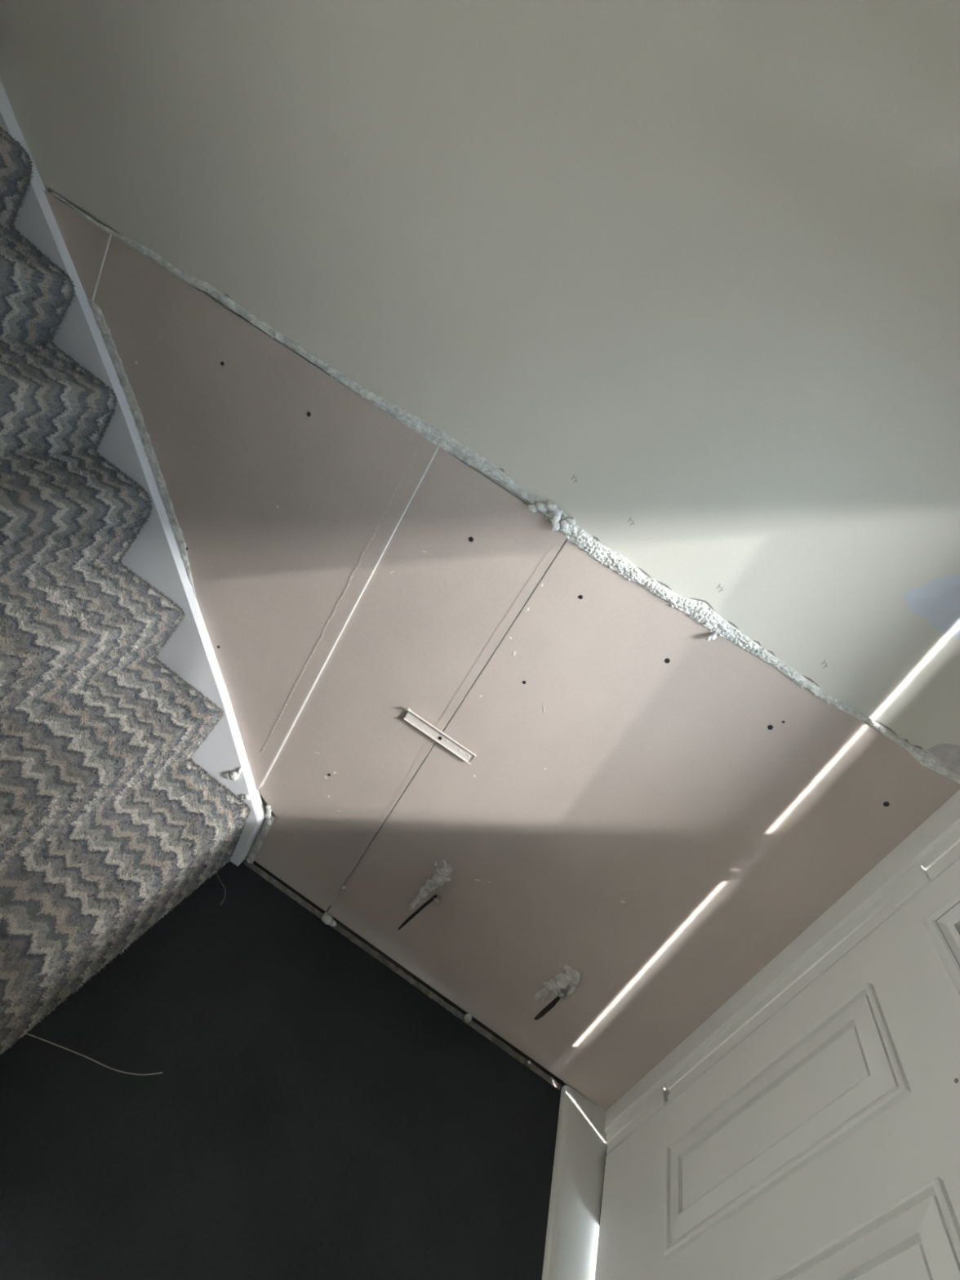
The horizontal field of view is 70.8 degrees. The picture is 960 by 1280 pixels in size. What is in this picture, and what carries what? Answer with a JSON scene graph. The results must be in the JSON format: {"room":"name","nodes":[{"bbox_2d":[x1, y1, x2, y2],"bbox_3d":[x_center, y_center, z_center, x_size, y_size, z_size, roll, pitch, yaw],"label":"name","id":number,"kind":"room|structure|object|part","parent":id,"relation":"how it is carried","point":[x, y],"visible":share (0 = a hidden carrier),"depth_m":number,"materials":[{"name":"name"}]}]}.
{"room":"damaged room","nodes":[
{"label":"damaged room","id":0,"kind":"room"},
{"bbox_2d":[0,855,568,1279],"bbox_3d":[-1.804,0.701,0.257,4.153,0.100,3.614,34,23,4],"label":"floor","id":1,"kind":"structure","parent":0,"point":[312,1113],"depth_m":1.37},
{"bbox_2d":[25,1032,162,1075],"bbox_3d":[-0.747,0.795,1.288,0.280,0.003,0.021,27,23,-13],"label":"thread","id":2,"kind":"object","parent":1,"relation":"on","point":[26,1033],"visible":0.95,"depth_m":1.29},
{"bbox_2d":[0,78,265,1054],"bbox_3d":[-1.147,-0.828,1.032,2.316,2.341,0.935,34,23,4],"label":"staircase","id":3,"kind":"structure","parent":1,"relation":"on","point":[120,736],"depth_m":1.42,"materials":[{"name":"grey carpet"}]},
{"bbox_2d":[87,298,264,813],"bbox_3d":[-0.714,-0.152,1.615,0.903,0.916,0.008,34,23,4],"label":"strip","id":4,"kind":"object","parent":3,"relation":"on","point":[109,344],"visible":1,"depth_m":1.53,"materials":[{"name":"white paint"}]},
{"bbox_2d":[225,767,241,780],"bbox_3d":[-0.624,0.336,1.707,0.035,0.052,0.017,34,23,4],"label":"crumb","id":5,"kind":"object","parent":3,"relation":"attached to","point":[233,775],"visible":1,"depth_m":1.70,"materials":[{"name":"white"}]},
{"bbox_2d":[240,794,249,799],"bbox_3d":[-0.598,0.402,1.722,0.025,0.021,0.010,34,23,4],"label":"crumb","id":6,"kind":"object","parent":3,"relation":"on","point":[246,797],"visible":1,"depth_m":1.72,"materials":[{"name":"white"}]},
{"bbox_2d":[265,804,271,825],"bbox_3d":[-0.551,0.456,1.760,0.033,0.059,0.011,34,23,4],"label":"crumb","id":7,"kind":"object","parent":3,"relation":"on","point":[268,815],"visible":1,"depth_m":1.75,"materials":[{"name":"white"}]},
{"bbox_2d":[321,911,336,926],"bbox_3d":[-0.401,0.746,1.797,0.046,0.031,0.024,34,23,4],"label":"crumb","id":8,"kind":"object","parent":1,"relation":"on","point":[326,917],"visible":1,"depth_m":1.79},
{"bbox_2d":[243,853,563,1090],"bbox_3d":[-0.206,0.867,1.787,1.025,0.039,0.021,34,23,4],"label":"gap at wall base","id":9,"kind":"object","parent":1,"relation":"on","point":[258,868],"visible":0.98,"depth_m":1.79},
{"bbox_2d":[464,1013,471,1022],"bbox_3d":[-0.032,0.991,1.771,0.020,0.026,0.016,34,23,4],"label":"crumb","id":10,"kind":"object","parent":9,"relation":"on","point":[468,1017],"visible":1,"depth_m":1.76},
{"bbox_2d":[0,0,959,1111],"bbox_3d":[-0.655,-0.850,1.472,4.173,2.700,0.151,34,23,4],"label":"wall","id":11,"kind":"structure","parent":0,"point":[685,273],"depth_m":1.22,"materials":[{"name":"paint"}]},
{"bbox_2d":[43,190,113,301],"bbox_3d":[-0.887,-0.845,1.462,0.184,0.156,0.021,34,23,4],"label":"sheet","id":12,"kind":"object","parent":11,"relation":"attached to","point":[87,243],"visible":0.93,"depth_m":1.44,"materials":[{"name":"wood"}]},
{"bbox_2d":[93,234,439,790],"bbox_3d":[-0.670,-0.232,1.590,0.836,1.000,0.020,34,23,4],"label":"sheet","id":13,"kind":"object","parent":11,"relation":"attached to","point":[288,488],"visible":0.99,"depth_m":1.48,"materials":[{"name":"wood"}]},
{"bbox_2d":[254,447,568,911],"bbox_3d":[-0.208,0.196,1.584,0.413,1.206,0.029,34,23,4],"label":"sheet","id":14,"kind":"object","parent":11,"relation":"attached to","point":[466,554],"depth_m":1.53,"materials":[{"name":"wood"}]},
{"bbox_2d":[245,815,275,863],"bbox_3d":[-0.586,0.531,1.794,0.029,0.180,0.007,34,23,4],"label":"bead","id":15,"kind":"object","parent":14,"relation":"attached to","point":[260,837],"visible":1,"depth_m":1.80},
{"bbox_3d":[-0.094,0.221,1.548,0.191,0.032,0.009,34,23,4],"label":"metal strip","id":16,"kind":"part","parent":14,"relation":"part of","materials":[{"name":"silver metal"}]},
{"bbox_2d":[52,192,959,783],"bbox_3d":[0.003,-0.332,1.350,2.205,0.066,0.025,34,23,4],"label":"broken plaster edge","id":17,"kind":"object","parent":11,"relation":"attached to","point":[698,611],"visible":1,"depth_m":1.34,"materials":[{"name":"white paint"}]},
{"bbox_2d":[542,1084,607,1279],"bbox_3d":[0.190,1.369,1.298,0.247,0.021,0.980,34,23,4],"label":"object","id":18,"kind":"structure","parent":11,"relation":"attached to","point":[571,1250],"depth_m":1.54,"materials":[{"name":"white paint"}]},
{"bbox_2d":[327,539,959,1111],"bbox_3d":[0.258,0.502,1.552,0.890,1.211,0.015,34,23,4],"label":"sheet","id":19,"kind":"object","parent":11,"relation":"attached to","point":[646,806],"visible":1,"depth_m":1.50,"materials":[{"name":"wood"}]},
{"bbox_2d":[398,858,452,929],"bbox_3d":[-0.144,0.655,1.697,0.068,0.271,0.023,34,23,4],"label":"adhesive daub","id":20,"kind":"object","parent":19,"relation":"attached to","point":[442,872],"visible":1,"depth_m":1.68,"materials":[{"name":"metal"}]},
{"bbox_2d":[533,964,580,1020],"bbox_3d":[0.179,0.884,1.675,0.069,0.210,0.023,34,23,4],"label":"adhesive daub","id":21,"kind":"object","parent":19,"relation":"attached to","point":[571,976],"visible":1,"depth_m":1.67,"materials":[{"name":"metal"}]},
{"bbox_3d":[0.474,0.857,-0.360,0.120,2.550,3.600,34,23,4],"label":"wall","id":22,"kind":"structure","parent":0,"visible":0},
{"bbox_2d":[594,841,959,1279],"bbox_3d":[0.725,0.607,0.895,0.110,2.006,0.882,34,23,4],"label":"door","id":23,"kind":"structure","parent":22,"relation":"in","point":[820,1140],"depth_m":1.15,"materials":[{"name":"white paint"}]},
{"bbox_3d":[0.429,1.047,1.552,0.010,0.018,0.024,34,23,4],"label":"catch plate","id":24,"kind":"part","parent":23,"relation":"part of","materials":[{"name":"metal"}]},
{"bbox_3d":[0.516,0.873,1.220,0.013,0.604,0.221,34,23,4],"label":"panel","id":25,"kind":"part","parent":23,"relation":"part of","materials":[{"name":"white paint"}]},
{"bbox_3d":[0.426,0.970,0.908,0.013,0.604,0.221,34,23,4],"label":"panel","id":26,"kind":"part","parent":23,"relation":"part of","materials":[{"name":"white paint"}]},
{"bbox_3d":[0.928,0.211,0.702,0.034,0.962,0.634,34,23,4],"label":"glazing frame","id":27,"kind":"part","parent":23,"relation":"part of","materials":[{"name":"white paint"}]},
{"bbox_2d":[604,789,959,1143],"bbox_3d":[0.738,0.591,0.886,0.106,2.091,1.013,34,23,4],"label":"trim","id":28,"kind":"structure","parent":22,"relation":"attached to","point":[939,833],"depth_m":1.42,"materials":[{"name":"white paint"}]}
]}

